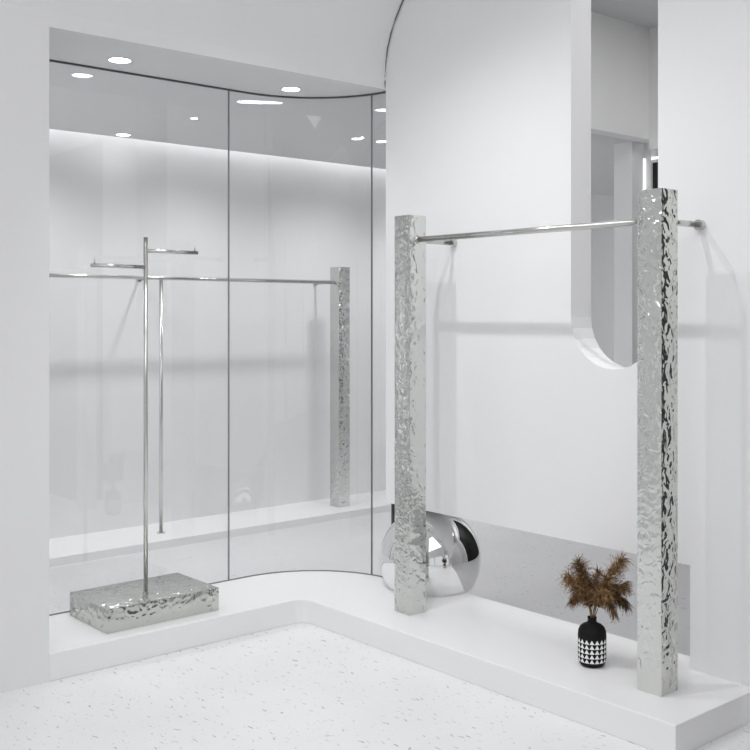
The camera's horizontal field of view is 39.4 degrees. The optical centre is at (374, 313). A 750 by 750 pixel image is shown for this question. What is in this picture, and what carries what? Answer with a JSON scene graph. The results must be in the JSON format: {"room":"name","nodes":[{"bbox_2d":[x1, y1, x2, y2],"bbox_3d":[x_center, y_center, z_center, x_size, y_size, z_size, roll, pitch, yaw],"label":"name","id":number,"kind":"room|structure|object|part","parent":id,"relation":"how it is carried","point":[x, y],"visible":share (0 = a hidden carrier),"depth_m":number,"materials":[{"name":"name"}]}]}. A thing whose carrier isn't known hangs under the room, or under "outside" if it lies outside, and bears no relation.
{"room":"clothing store","nodes":[
{"label":"clothing store","id":0,"kind":"room"},
{"bbox_2d":[0,0,401,76],"bbox_3d":[-0.536,-1.800,-0.533,8.492,1.200,8.290,0,0,-41],"label":"ceiling","id":1,"kind":"structure","parent":0,"point":[351,35],"depth_m":4.83,"materials":[{"name":"white paint"}]},
{"bbox_2d":[49,27,385,96],"bbox_3d":[-0.777,-1.150,4.929,1.819,0.021,0.514,0,0,-41],"label":"ceiling","id":2,"kind":"structure","parent":0,"point":[64,45],"depth_m":4.83,"materials":[{"name":"paint"}]},
{"bbox_2d":[107,57,131,62],"bbox_3d":[-1.145,-1.139,4.694,0.109,0.003,0.109,0,0,-41],"label":"recessed light","id":3,"kind":"object","parent":2,"relation":"attached to","point":[112,59],"visible":1,"depth_m":4.70,"materials":[{"name":"white plastic"}]},
{"bbox_2d":[281,87,300,91],"bbox_3d":[-0.426,-1.139,5.299,0.103,0.003,0.103,0,0,-41],"label":"recessed light","id":4,"kind":"object","parent":2,"relation":"attached to","point":[289,89],"visible":1,"depth_m":5.30,"materials":[{"name":"white plastic"}]},
{"bbox_2d":[0,2,648,693],"bbox_3d":[-2.279,-0.200,3.378,10.950,3.320,0.115,0,0,-41],"label":"wall","id":5,"kind":"structure","parent":0,"point":[24,31],"depth_m":4.11,"materials":[{"name":"white paint"}]},
{"bbox_2d":[49,570,382,615],"bbox_3d":[-0.839,1.348,5.105,1.878,0.004,0.386,0,0,-24],"label":"trim","id":6,"kind":"structure","parent":5,"relation":"attached to","point":[292,570],"depth_m":5.43,"materials":[{"name":"grey metal"}]},
{"bbox_2d":[49,59,385,98],"bbox_3d":[-0.839,-1.135,5.105,1.878,0.009,0.386,0,0,-24],"label":"trim","id":7,"kind":"structure","parent":5,"relation":"attached to","point":[50,60],"depth_m":5.21,"materials":[{"name":"metal"}]},
{"bbox_2d":[228,91,229,579],"bbox_3d":[-0.741,0.107,5.298,0.003,2.477,0.012,0,0,-41],"label":"trim","id":8,"kind":"structure","parent":5,"relation":"attached to","point":[228,91],"depth_m":5.29,"materials":[{"name":"grey metal"}]},
{"bbox_2d":[371,95,372,573],"bbox_3d":[-0.017,0.107,5.409,0.003,2.477,0.012,0,0,33],"label":"trim","id":9,"kind":"structure","parent":5,"relation":"attached to","point":[371,95],"depth_m":5.41,"materials":[{"name":"grey metal"}]},
{"bbox_2d":[391,504,394,524],"bbox_3d":[0.091,0.107,5.315,0.012,2.477,0.012,0,0,-41],"label":"trim","id":10,"kind":"structure","parent":5,"relation":"attached to","point":[392,505],"depth_m":5.31,"materials":[{"name":"black metal"}]},
{"bbox_2d":[49,77,613,538],"bbox_3d":[-0.161,-0.220,8.238,8.700,3.360,0.100,0,0,-41],"label":"wall","id":11,"kind":"structure","parent":0,"point":[291,218],"depth_m":7.29,"materials":[{"name":"white paint"}]},
{"bbox_2d":[49,62,657,196],"bbox_3d":[0.656,-1.165,7.288,8.500,0.050,2.185,0,0,-41],"label":"ceiling","id":12,"kind":"structure","parent":0,"point":[81,99],"depth_m":6.13,"materials":[{"name":"grey paint"}]},
{"bbox_2d":[116,133,130,135],"bbox_3d":[-1.599,-1.139,6.644,0.096,0.003,0.096,0,0,-41],"label":"recessed light","id":13,"kind":"object","parent":12,"relation":"in","point":[117,134],"visible":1,"depth_m":6.63,"materials":[{"name":"white plastic"}]},
{"bbox_2d":[0,511,749,749],"bbox_3d":[0.994,1.509,2.372,14.600,0.102,10.700,0,0,-41],"label":"floor","id":14,"kind":"structure","parent":0,"point":[295,686],"depth_m":4.12,"materials":[{"name":"white stone"}]},
{"bbox_2d":[49,490,390,566],"bbox_3d":[0.038,1.435,8.006,8.500,0.050,0.510,0,0,-41],"label":"platform","id":15,"kind":"object","parent":14,"relation":"on","point":[123,541],"visible":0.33,"depth_m":6.90,"materials":[{"name":"white paint"}]},
{"bbox_2d":[49,267,349,533],"bbox_3d":[-1.427,0.533,6.851,2.975,1.754,0.352,0,0,-41],"label":"clothing rack","id":16,"kind":"object","parent":15,"relation":"on","point":[339,282],"visible":1,"depth_m":7.63,"materials":[{"name":"silver metal"}]},
{"bbox_3d":[-1.377,0.594,6.730,0.023,1.633,0.023,0,0,-41],"label":"leg","id":17,"kind":"part","parent":16,"relation":"part of","materials":[{"name":"metal"}]},
{"bbox_3d":[-1.346,-0.231,6.756,2.775,0.025,0.025,0,0,-41],"label":"hanging rail","id":18,"kind":"part","parent":16,"relation":"part of","materials":[{"name":"metal"}]},
{"bbox_2d":[49,570,749,749],"bbox_3d":[-0.082,1.405,4.208,1.909,0.110,2.572,0,0,-41],"label":"platform","id":19,"kind":"object","parent":14,"relation":"on","point":[531,658],"visible":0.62,"depth_m":4.33,"materials":[{"name":"white paint"}]},
{"bbox_2d":[70,237,218,633],"bbox_3d":[-1.047,0.504,4.725,0.567,1.692,0.370,0,0,-41],"label":"stand","id":20,"kind":"object","parent":19,"relation":"on","point":[117,607],"visible":1,"depth_m":4.65,"materials":[{"name":"silver metal"}]},
{"bbox_3d":[-1.121,-0.209,4.569,0.251,0.017,0.017,0,0,-41],"label":"arm","id":21,"kind":"part","parent":20,"relation":"part of","materials":[{"name":"metal"}]},
{"bbox_3d":[-0.918,-0.282,4.744,0.258,0.017,0.017,0,0,-41],"label":"arm","id":22,"kind":"part","parent":20,"relation":"part of","materials":[{"name":"metal"}]},
{"bbox_2d":[379,511,480,596],"bbox_3d":[0.275,1.157,5.207,0.506,0.386,0.506,0,0,-41],"label":"sphere","id":23,"kind":"object","parent":19,"relation":"on","point":[453,552],"visible":0.55,"depth_m":5.02,"materials":[{"name":"metal"}]},
{"bbox_2d":[395,188,705,696],"bbox_3d":[0.675,0.453,4.328,0.333,1.795,1.412,0,0,-41],"label":"clothing rack","id":24,"kind":"object","parent":19,"relation":"on","point":[657,222],"visible":1,"depth_m":3.75,"materials":[{"name":"silver metal"}]},
{"bbox_3d":[0.587,-0.335,4.252,0.026,0.026,1.216,0,0,-41],"label":"hanging rail","id":25,"kind":"part","parent":24,"relation":"part of","materials":[{"name":"metal"}]},
{"bbox_2d":[578,615,605,667],"bbox_3d":[0.835,1.257,4.024,0.108,0.186,0.108,0,0,-41],"label":"vase","id":26,"kind":"object","parent":19,"relation":"on","point":[591,633],"visible":1,"depth_m":3.98,"materials":[{"name":"black ceramic"}]},
{"bbox_2d":[555,565,596,615],"bbox_3d":[0.777,1.079,4.007,0.154,0.234,0.137,0,0,-41],"label":"stem","id":27,"kind":"object","parent":26,"relation":"in","point":[568,578],"visible":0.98,"depth_m":4.00,"materials":[{"name":"brown plant"}]},
{"bbox_2d":[565,587,590,617],"bbox_3d":[0.779,1.113,4.007,0.111,0.165,0.093,0,0,6],"label":"stem","id":28,"kind":"object","parent":26,"relation":"in","point":[576,597],"visible":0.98,"depth_m":3.99,"materials":[{"name":"brown plant"}]},
{"bbox_2d":[568,553,600,608],"bbox_3d":[0.812,1.055,4.038,0.137,0.280,0.135,0,0,-41],"label":"stem","id":29,"kind":"object","parent":26,"relation":"in","point":[581,568],"visible":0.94,"depth_m":4.03,"materials":[{"name":"brown plant"}]},
{"bbox_2d":[579,573,599,608],"bbox_3d":[0.819,1.089,4.051,0.112,0.212,0.128,0,0,-41],"label":"stem","id":30,"kind":"object","parent":26,"relation":"in","point":[579,573],"visible":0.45,"depth_m":4.03,"materials":[{"name":"brown plant"}]},
{"bbox_2d":[590,565,604,617],"bbox_3d":[0.853,1.083,4.051,0.098,0.225,0.083,0,0,-41],"label":"stem","id":31,"kind":"object","parent":26,"relation":"in","point":[597,570],"visible":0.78,"depth_m":4.05,"materials":[{"name":"brown plant"}]},
{"bbox_2d":[588,582,614,617],"bbox_3d":[0.860,1.107,3.983,0.119,0.177,0.141,0,0,-41],"label":"stem","id":32,"kind":"object","parent":26,"relation":"in","point":[601,595],"visible":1,"depth_m":3.96,"materials":[{"name":"brown plant"}]},
{"bbox_2d":[593,585,619,622],"bbox_3d":[0.886,1.112,3.993,0.077,0.167,0.102,0,0,-17],"label":"stem","id":33,"kind":"object","parent":26,"relation":"in","point":[613,609],"visible":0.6,"depth_m":3.97,"materials":[{"name":"brown plant"}]},
{"bbox_2d":[592,549,634,616],"bbox_3d":[0.912,1.050,4.040,0.170,0.290,0.131,0,0,-27],"label":"stem","id":34,"kind":"object","parent":26,"relation":"in","point":[617,566],"visible":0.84,"depth_m":4.03,"materials":[{"name":"brown plant"}]},
{"bbox_2d":[592,578,634,617],"bbox_3d":[0.909,1.096,4.016,0.182,0.200,0.122,0,0,20],"label":"stem","id":35,"kind":"object","parent":26,"relation":"in","point":[622,587],"visible":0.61,"depth_m":4.00,"materials":[{"name":"brown plant"}]},
{"bbox_2d":[593,581,634,615],"bbox_3d":[0.918,1.111,4.023,0.138,0.169,0.118,0,0,-41],"label":"stem","id":36,"kind":"object","parent":26,"relation":"in","point":[625,604],"visible":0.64,"depth_m":4.01,"materials":[{"name":"brown plant"}]},
{"bbox_2d":[386,0,749,686],"bbox_3d":[0.799,-0.430,4.542,0.136,3.780,2.125,0,0,-41],"label":"wall","id":37,"kind":"structure","parent":0,"point":[531,426],"depth_m":4.48,"materials":[{"name":"white paint"}]},
{"bbox_2d":[384,0,403,77],"bbox_3d":[0.864,-1.748,4.354,0.004,1.102,2.502,0,0,-41],"label":"trim","id":38,"kind":"structure","parent":37,"relation":"attached to","point":[403,0],"depth_m":5.27,"materials":[{"name":"metal"}]},
{"bbox_2d":[591,0,657,28],"bbox_3d":[2.295,-1.890,4.682,2.314,0.060,4.105,0,0,-41],"label":"ceiling","id":39,"kind":"structure","parent":0,"point":[644,13],"depth_m":6.41,"materials":[{"name":"grey paint"}]},
{"bbox_2d":[614,142,643,366],"bbox_3d":[1.703,0.160,7.014,0.130,2.600,0.145,0,0,-41],"label":"wall pier","id":40,"kind":"object","parent":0,"point":[628,156],"visible":0.57,"depth_m":6.96,"materials":[{"name":"white paint"}]},
{"bbox_2d":[645,143,655,188],"bbox_3d":[1.846,0.160,7.009,0.060,2.600,0.050,0,0,-41],"label":"wall","id":41,"kind":"structure","parent":0,"point":[648,153],"depth_m":6.99,"materials":[{"name":"white paint"}]},
{"bbox_2d":[643,158,644,189],"bbox_3d":[1.802,0.060,6.999,0.010,2.200,0.007,0,0,-41],"label":"trim","id":42,"kind":"structure","parent":41,"relation":"attached to","point":[644,158],"depth_m":7.00,"materials":[{"name":"white"}]},
{"bbox_2d":[653,162,657,188],"bbox_3d":[2.745,0.225,5.979,0.040,2.470,2.685,0,0,-41],"label":"door","id":43,"kind":"structure","parent":41,"relation":"in","point":[655,165],"depth_m":6.97,"materials":[{"name":"black"}]},
{"bbox_2d":[649,27,657,150],"bbox_3d":[3.129,-1.465,5.333,0.100,0.790,4.005,0,0,-41],"label":"wall","id":44,"kind":"structure","parent":0,"point":[653,32],"depth_m":6.79,"materials":[{"name":"white paint"}]}
]}

